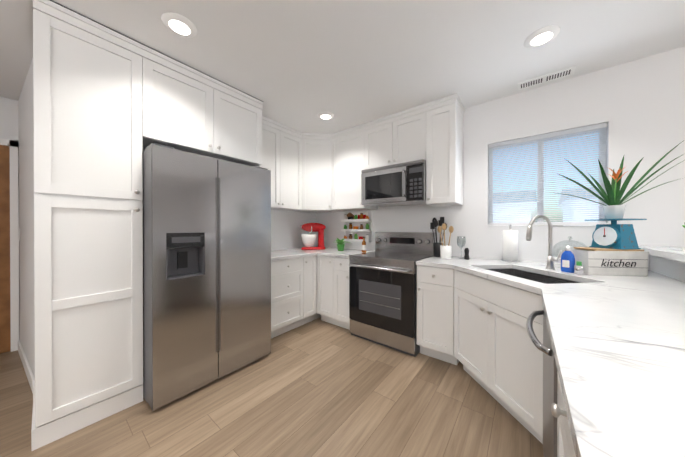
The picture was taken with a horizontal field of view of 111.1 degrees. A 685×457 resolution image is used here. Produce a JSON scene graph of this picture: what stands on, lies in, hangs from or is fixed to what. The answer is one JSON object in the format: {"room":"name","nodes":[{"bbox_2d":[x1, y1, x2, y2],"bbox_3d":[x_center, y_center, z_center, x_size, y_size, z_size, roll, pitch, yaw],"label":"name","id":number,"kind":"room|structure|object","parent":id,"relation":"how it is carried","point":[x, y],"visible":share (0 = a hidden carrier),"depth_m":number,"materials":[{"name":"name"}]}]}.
{"room":"kitchen","nodes":[
{"label":"kitchen","id":0,"kind":"room"},
{"bbox_2d":[0,96,19,352],"bbox_3d":[-3.216,-0.038,2.527,0.170,2.510,5.599,0,0,38],"label":"wall","id":1,"kind":"structure","parent":0,"point":[9,244],"depth_m":2.32,"materials":[{"name":"white paint"}]},
{"bbox_2d":[18,59,34,378],"bbox_3d":[-2.617,-0.037,2.278,1.178,2.510,0.655,0,0,38],"label":"wall","id":2,"kind":"structure","parent":0,"point":[26,219],"depth_m":2.01,"materials":[{"name":"white paint"}]},
{"bbox_2d":[18,340,34,392],"bbox_3d":[-2.791,1.174,2.064,1.180,0.090,0.012,0,0,33],"label":"baseboard","id":3,"kind":"structure","parent":2,"relation":"attached to","point":[28,372],"depth_m":1.98,"materials":[{"name":"white wood"}]},
{"bbox_2d":[0,317,543,456],"bbox_3d":[-0.081,1.276,0.169,8.020,0.100,5.750,0,0,38],"label":"floor","id":4,"kind":"structure","parent":0,"point":[318,387],"depth_m":1.54,"materials":[{"name":"beige wood"}]},
{"bbox_2d":[31,0,146,450],"bbox_3d":[-1.794,-0.033,1.664,0.627,2.508,0.465,0,0,38],"label":"tall cabinet","id":5,"kind":"object","parent":4,"relation":"on","point":[110,105],"depth_m":1.44,"materials":[{"name":"white wood"}]},
{"bbox_2d":[142,143,270,410],"bbox_3d":[-1.281,0.324,2.136,0.819,1.790,0.901,0,0,38],"label":"fridge","id":6,"kind":"object","parent":4,"relation":"on","point":[206,270],"visible":0.96,"depth_m":1.77,"materials":[{"name":"silver metal"}]},
{"bbox_2d":[271,257,302,337],"bbox_3d":[-0.873,0.779,2.842,0.627,0.874,0.618,0,0,38],"label":"base cabinet","id":7,"kind":"object","parent":4,"relation":"on","point":[286,274],"depth_m":2.66,"materials":[{"name":"white wood"}]},
{"bbox_2d":[303,255,314,324],"bbox_3d":[-0.617,0.778,3.117,0.691,0.874,0.250,0,0,38],"label":"base cabinet","id":8,"kind":"object","parent":4,"relation":"on","point":[308,261],"depth_m":2.94,"materials":[{"name":"white wood"}]},
{"bbox_2d":[315,255,338,325],"bbox_3d":[-0.032,0.778,3.151,0.355,0.874,0.691,0,0,38],"label":"base cabinet","id":9,"kind":"object","parent":4,"relation":"on","point":[326,267],"depth_m":2.94,"materials":[{"name":"white wood"}]},
{"bbox_2d":[271,247,334,260],"bbox_3d":[-0.613,0.322,3.144,0.660,0.035,1.415,0,0,38],"label":"countertop","id":10,"kind":"structure","parent":9,"relation":"on","point":[287,253],"depth_m":2.92,"materials":[{"name":"stone"}]},
{"bbox_2d":[300,223,325,249],"bbox_3d":[-0.431,0.108,3.424,0.287,0.390,0.333,0,0,38],"label":"stand mixer","id":11,"kind":"object","parent":10,"relation":"on","point":[308,240],"visible":1,"depth_m":3.36,"materials":[{"name":"red"}]},
{"bbox_2d":[339,257,349,329],"bbox_3d":[0.159,0.778,3.040,0.320,0.874,0.628,0,0,38],"label":"base cabinet","id":12,"kind":"object","parent":4,"relation":"on","point":[344,321],"depth_m":2.76,"materials":[{"name":"white wood"}]},
{"bbox_2d":[319,248,372,257],"bbox_3d":[0.081,0.323,3.088,0.502,0.035,0.644,0,0,38],"label":"countertop","id":13,"kind":"structure","parent":12,"relation":"on","point":[343,254],"depth_m":2.99,"materials":[{"name":"stone"}]},
{"bbox_2d":[335,238,349,250],"bbox_3d":[-0.029,0.213,3.195,0.257,0.181,0.221,0,0,38],"label":"potted plant","id":14,"kind":"object","parent":13,"relation":"on","point":[340,245],"visible":1,"depth_m":3.17,"materials":[{"name":"green plant"}]},
{"bbox_2d":[362,237,365,252],"bbox_3d":[0.274,0.204,3.007,0.057,0.200,0.057,0,0,38],"label":"bottle","id":15,"kind":"object","parent":13,"relation":"on","point":[363,246],"visible":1,"depth_m":2.99,"materials":[{"name":"brown glass"}]},
{"bbox_2d":[349,232,434,356],"bbox_3d":[0.552,0.632,2.659,0.754,1.170,0.707,0,0,38],"label":"stove","id":16,"kind":"object","parent":4,"relation":"on","point":[383,294],"visible":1,"depth_m":2.45,"materials":[{"name":"grey metal"}]},
{"bbox_2d":[417,265,438,344],"bbox_3d":[1.039,0.781,2.322,0.412,0.874,0.672,0,0,38],"label":"base cabinet","id":17,"kind":"object","parent":4,"relation":"on","point":[421,270],"depth_m":2.20,"materials":[{"name":"white wood"}]},
{"bbox_2d":[416,256,530,291],"bbox_3d":[1.051,0.327,1.974,0.858,0.035,1.201,0,0,38],"label":"countertop","id":18,"kind":"structure","parent":17,"relation":"on","point":[474,266],"depth_m":2.00,"materials":[{"name":"stone"}]},
{"bbox_2d":[430,217,446,256],"bbox_3d":[1.046,0.091,2.559,0.164,0.430,0.137,0,0,38],"label":"utensil holder","id":19,"kind":"object","parent":18,"relation":"on","point":[435,223],"visible":0.79,"depth_m":2.54,"materials":[{"name":"black plastic"}]},
{"bbox_2d":[437,224,453,258],"bbox_3d":[1.061,0.127,2.415,0.159,0.359,0.128,0,0,38],"label":"utensil crock","id":20,"kind":"object","parent":18,"relation":"on","point":[445,251],"visible":1,"depth_m":2.38,"materials":[{"name":"ceramic"}]},
{"bbox_2d":[457,236,465,258],"bbox_3d":[1.221,0.194,2.417,0.086,0.225,0.086,0,0,38],"label":"wine glass","id":21,"kind":"object","parent":18,"relation":"on","point":[463,243],"visible":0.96,"depth_m":2.41,"materials":[{"name":"clear glass"}]},
{"bbox_2d":[464,248,468,259],"bbox_3d":[1.238,0.249,2.341,0.048,0.115,0.047,0,0,38],"label":"pepper mill","id":22,"kind":"object","parent":18,"relation":"on","point":[466,251],"visible":1,"depth_m":2.32,"materials":[{"name":"black plastic"}]},
{"bbox_2d":[501,224,519,262],"bbox_3d":[1.556,0.134,2.179,0.150,0.347,0.148,0,0,38],"label":"paper towel","id":23,"kind":"object","parent":18,"relation":"on","point":[510,245],"visible":1,"depth_m":2.13,"materials":[{"name":"white paper"}]},
{"bbox_2d":[487,268,580,283],"bbox_3d":[1.308,0.456,1.675,0.408,0.218,0.668,0,0,-7],"label":"sink","id":24,"kind":"object","parent":18,"relation":"in","point":[541,278],"visible":0.06,"depth_m":1.83,"materials":[{"name":"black metal"}]},
{"bbox_2d":[419,267,530,432],"bbox_3d":[1.033,0.784,1.640,0.710,0.874,0.666,0,0,38],"label":"base cabinet","id":25,"kind":"object","parent":4,"relation":"on","point":[474,325],"depth_m":1.67,"materials":[{"name":"white wood"}]},
{"bbox_2d":[531,292,542,443],"bbox_3d":[1.118,0.787,0.820,0.690,0.874,0.719,0,0,38],"label":"base cabinet","id":26,"kind":"object","parent":4,"relation":"on","point":[536,299],"depth_m":1.27,"materials":[{"name":"white wood"}]},
{"bbox_2d":[526,305,557,456],"bbox_3d":[0.857,0.784,0.962,0.166,0.858,0.610,0,0,38],"label":"dishwasher","id":27,"kind":"object","parent":26,"relation":"in","point":[550,394],"visible":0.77,"depth_m":0.90,"materials":[{"name":"silver metal"}]},
{"bbox_2d":[551,371,570,456],"bbox_3d":[0.756,0.789,0.324,0.646,0.874,0.508,0,0,38],"label":"base cabinet","id":28,"kind":"object","parent":4,"relation":"on","point":[558,410],"depth_m":0.60,"materials":[{"name":"white wood"}]},
{"bbox_2d":[571,436,575,456],"bbox_3d":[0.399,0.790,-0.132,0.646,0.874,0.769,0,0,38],"label":"base cabinet","id":29,"kind":"object","parent":4,"relation":"on","point":[573,454],"depth_m":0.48,"materials":[{"name":"white wood"}]},
{"bbox_2d":[531,262,684,456],"bbox_3d":[0.900,0.332,0.532,0.684,0.035,3.657,0,0,38],"label":"countertop","id":30,"kind":"structure","parent":29,"relation":"on","point":[618,344],"depth_m":0.57,"materials":[{"name":"stone"}]},
{"bbox_2d":[526,215,561,269],"bbox_3d":[1.511,0.103,1.767,0.209,0.412,0.175,0,0,38],"label":"faucet","id":31,"kind":"object","parent":30,"relation":"on","point":[550,262],"visible":1,"depth_m":1.77,"materials":[{"name":"silver metal"}]},
{"bbox_2d":[561,246,574,272],"bbox_3d":[1.603,0.217,1.671,0.073,0.185,0.060,0,0,38],"label":"soap bottle","id":32,"kind":"object","parent":30,"relation":"on","point":[567,260],"visible":0.98,"depth_m":1.66,"materials":[{"name":"blue plastic"}]},
{"bbox_2d":[552,236,586,259],"bbox_3d":[1.839,0.186,1.900,0.240,0.246,0.240,0,0,38],"label":"stand","id":33,"kind":"object","parent":30,"relation":"on","point":[561,246],"visible":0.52,"depth_m":1.93,"materials":[{"name":"clear glass"}]},
{"bbox_2d":[574,261,583,274],"bbox_3d":[1.609,0.267,1.598,0.052,0.085,0.052,0,0,38],"label":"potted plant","id":34,"kind":"object","parent":30,"relation":"on","point":[579,268],"visible":1,"depth_m":1.59,"materials":[{"name":"white ceramic"}]},
{"bbox_2d":[570,249,648,275],"bbox_3d":[1.826,0.230,1.633,0.353,0.160,0.178,0,0,7],"label":"box","id":35,"kind":"object","parent":30,"relation":"on","point":[591,260],"visible":0.81,"depth_m":1.55,"materials":[{"name":"grey wood"}]},
{"bbox_2d":[574,247,643,250],"bbox_3d":[1.836,0.143,1.632,0.285,0.012,0.170,0,0,7],"label":"cutting board","id":36,"kind":"object","parent":35,"relation":"on","point":[595,249],"visible":0.75,"depth_m":1.56,"materials":[{"name":"brown wood"}]},
{"bbox_2d":[585,219,646,248],"bbox_3d":[1.878,0.036,1.626,0.190,0.200,0.210,0,0,-7],"label":"scale","id":37,"kind":"object","parent":36,"relation":"on","point":[613,235],"visible":1,"depth_m":1.57,"materials":[{"name":"teal metal"}]},
{"bbox_2d":[556,141,684,218],"bbox_3d":[1.869,-0.335,1.594,0.709,0.539,0.483,0,0,38],"label":"bromeliad","id":38,"kind":"object","parent":37,"relation":"on","point":[614,202],"visible":0.92,"depth_m":1.60,"materials":[{"name":"green plant"}]},
{"bbox_2d":[601,259,635,266],"bbox_3d":[1.818,0.227,1.548,0.203,0.048,0.001,0,0,5],"label":"kitchen text","id":39,"kind":"object","parent":35,"relation":"attached to","point":[611,262],"visible":1,"depth_m":1.55,"materials":[{"name":"black paint"}]},
{"bbox_2d":[271,210,315,250],"bbox_3d":[-1.361,-0.039,2.826,0.120,2.510,2.839,0,0,38],"label":"wall","id":40,"kind":"structure","parent":0,"point":[286,232],"depth_m":3.45,"materials":[{"name":"white paint"}]},
{"bbox_2d":[147,46,262,166],"bbox_3d":[-1.358,-0.971,2.217,0.627,0.638,0.950,0,0,38],"label":"upper cabinet","id":41,"kind":"object","parent":40,"relation":"attached to","point":[190,110],"depth_m":1.95,"materials":[{"name":"white wood"}]},
{"bbox_2d":[261,116,276,208],"bbox_3d":[-1.023,-0.773,2.871,0.347,1.038,0.488,0,0,38],"label":"upper cabinet","id":42,"kind":"object","parent":40,"relation":"attached to","point":[269,127],"depth_m":2.82,"materials":[{"name":"white wood"}]},
{"bbox_2d":[271,122,304,211],"bbox_3d":[-0.788,-0.774,3.140,0.384,1.038,0.463,0,0,38],"label":"upper cabinet","id":43,"kind":"object","parent":40,"relation":"attached to","point":[288,139],"depth_m":3.03,"materials":[{"name":"white wood"}]},
{"bbox_2d":[0,0,684,133],"bbox_3d":[-0.081,-1.334,0.160,8.020,0.100,5.750,0,0,38],"label":"ceiling","id":44,"kind":"structure","parent":0,"point":[299,65],"depth_m":1.65,"materials":[{"name":"white paint"}]},
{"bbox_2d":[161,12,196,37],"bbox_3d":[-1.032,-1.280,1.491,0.188,0.016,0.188,0,0,38],"label":"recessed light","id":45,"kind":"object","parent":44,"relation":"in","point":[179,24],"visible":1,"depth_m":1.47,"materials":[{"name":"white plastic"}]},
{"bbox_2d":[318,112,333,119],"bbox_3d":[-0.191,-1.284,2.693,0.188,0.016,0.188,0,0,38],"label":"recessed light","id":46,"kind":"object","parent":44,"relation":"in","point":[325,115],"visible":1,"depth_m":2.67,"materials":[{"name":"white plastic"}]},
{"bbox_2d":[524,25,559,47],"bbox_3d":[1.339,-1.280,1.581,0.188,0.016,0.188,0,0,38],"label":"recessed light","id":47,"kind":"object","parent":44,"relation":"in","point":[542,36],"visible":1,"depth_m":1.56,"materials":[{"name":"white plastic"}]},
{"bbox_2d":[518,66,575,89],"bbox_3d":[1.740,-1.286,2.020,0.370,0.008,0.125,0,0,38],"label":"ceiling vent","id":48,"kind":"object","parent":44,"relation":"in","point":[566,72],"visible":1,"depth_m":2.01,"materials":[{"name":"white"}]},
{"bbox_2d":[316,46,684,280],"bbox_3d":[1.647,-0.037,2.368,8.020,2.510,0.150,0,0,38],"label":"wall","id":49,"kind":"structure","parent":0,"point":[637,106],"depth_m":1.98,"materials":[{"name":"white paint"}]},
{"bbox_2d":[301,132,336,212],"bbox_3d":[-0.378,-0.775,3.418,0.686,1.038,0.687,0,0,38],"label":"upper cabinet","id":50,"kind":"object","parent":49,"relation":"attached to","point":[315,173],"depth_m":3.22,"materials":[{"name":"white wood"}]},
{"bbox_2d":[333,122,377,211],"bbox_3d":[0.158,-0.774,3.190,0.643,1.038,0.385,0,0,38],"label":"upper cabinet","id":51,"kind":"object","parent":49,"relation":"attached to","point":[350,145],"depth_m":3.06,"materials":[{"name":"white wood"}]},
{"bbox_2d":[341,211,371,241],"bbox_3d":[0.193,-0.031,3.349,0.480,0.430,0.093,0,0,38],"label":"shelf rack","id":52,"kind":"object","parent":49,"relation":"attached to","point":[357,217],"visible":1,"depth_m":3.31,"materials":[{"name":"white wood"}]},
{"bbox_2d":[369,102,428,168],"bbox_3d":[0.674,-1.003,2.808,0.760,0.578,0.347,0,0,38],"label":"upper cabinet","id":53,"kind":"object","parent":49,"relation":"attached to","point":[399,137],"depth_m":2.63,"materials":[{"name":"white wood"}]},
{"bbox_2d":[361,159,426,206],"bbox_3d":[0.636,-0.497,2.761,0.754,0.426,0.468,0,0,38],"label":"over-the-range microwave","id":54,"kind":"object","parent":53,"relation":"attached to","point":[400,184],"visible":1,"depth_m":2.58,"materials":[{"name":"silver metal"}]},
{"bbox_2d":[425,93,464,206],"bbox_3d":[1.062,-0.772,2.505,0.344,1.038,0.347,0,0,38],"label":"upper cabinet","id":55,"kind":"object","parent":49,"relation":"attached to","point":[443,116],"depth_m":2.36,"materials":[{"name":"white wood"}]},
{"bbox_2d":[488,123,607,225],"bbox_3d":[1.841,-0.444,2.184,0.826,0.831,0.127,0,0,38],"label":"window","id":56,"kind":"structure","parent":49,"relation":"in","point":[540,180],"depth_m":2.13,"materials":[{"name":"white plastic"}]},
{"bbox_2d":[638,246,684,281],"bbox_3d":[1.241,0.681,0.248,0.400,1.090,3.688,0,0,38],"label":"wall","id":57,"kind":"structure","parent":0,"point":[666,261],"depth_m":1.48,"materials":[{"name":"white paint"}]},
{"bbox_2d":[670,222,684,250],"bbox_3d":[2.127,0.045,1.367,0.220,0.172,0.197,0,0,38],"label":"succulent","id":58,"kind":"object","parent":57,"relation":"on","point":[679,248],"visible":1,"depth_m":1.45,"materials":[{"name":"white ceramic"}]},
{"label":"outside","id":59,"kind":"structure","parent":0,"visible":0},
{"bbox_2d":[493,186,598,225],"bbox_3d":[26.796,-2.926,33.754,86.000,9.250,79.400,0,0,38],"label":"building","id":60,"kind":"structure","parent":59,"point":[536,202],"depth_m":20.46,"materials":[{"name":"white"}]}
]}

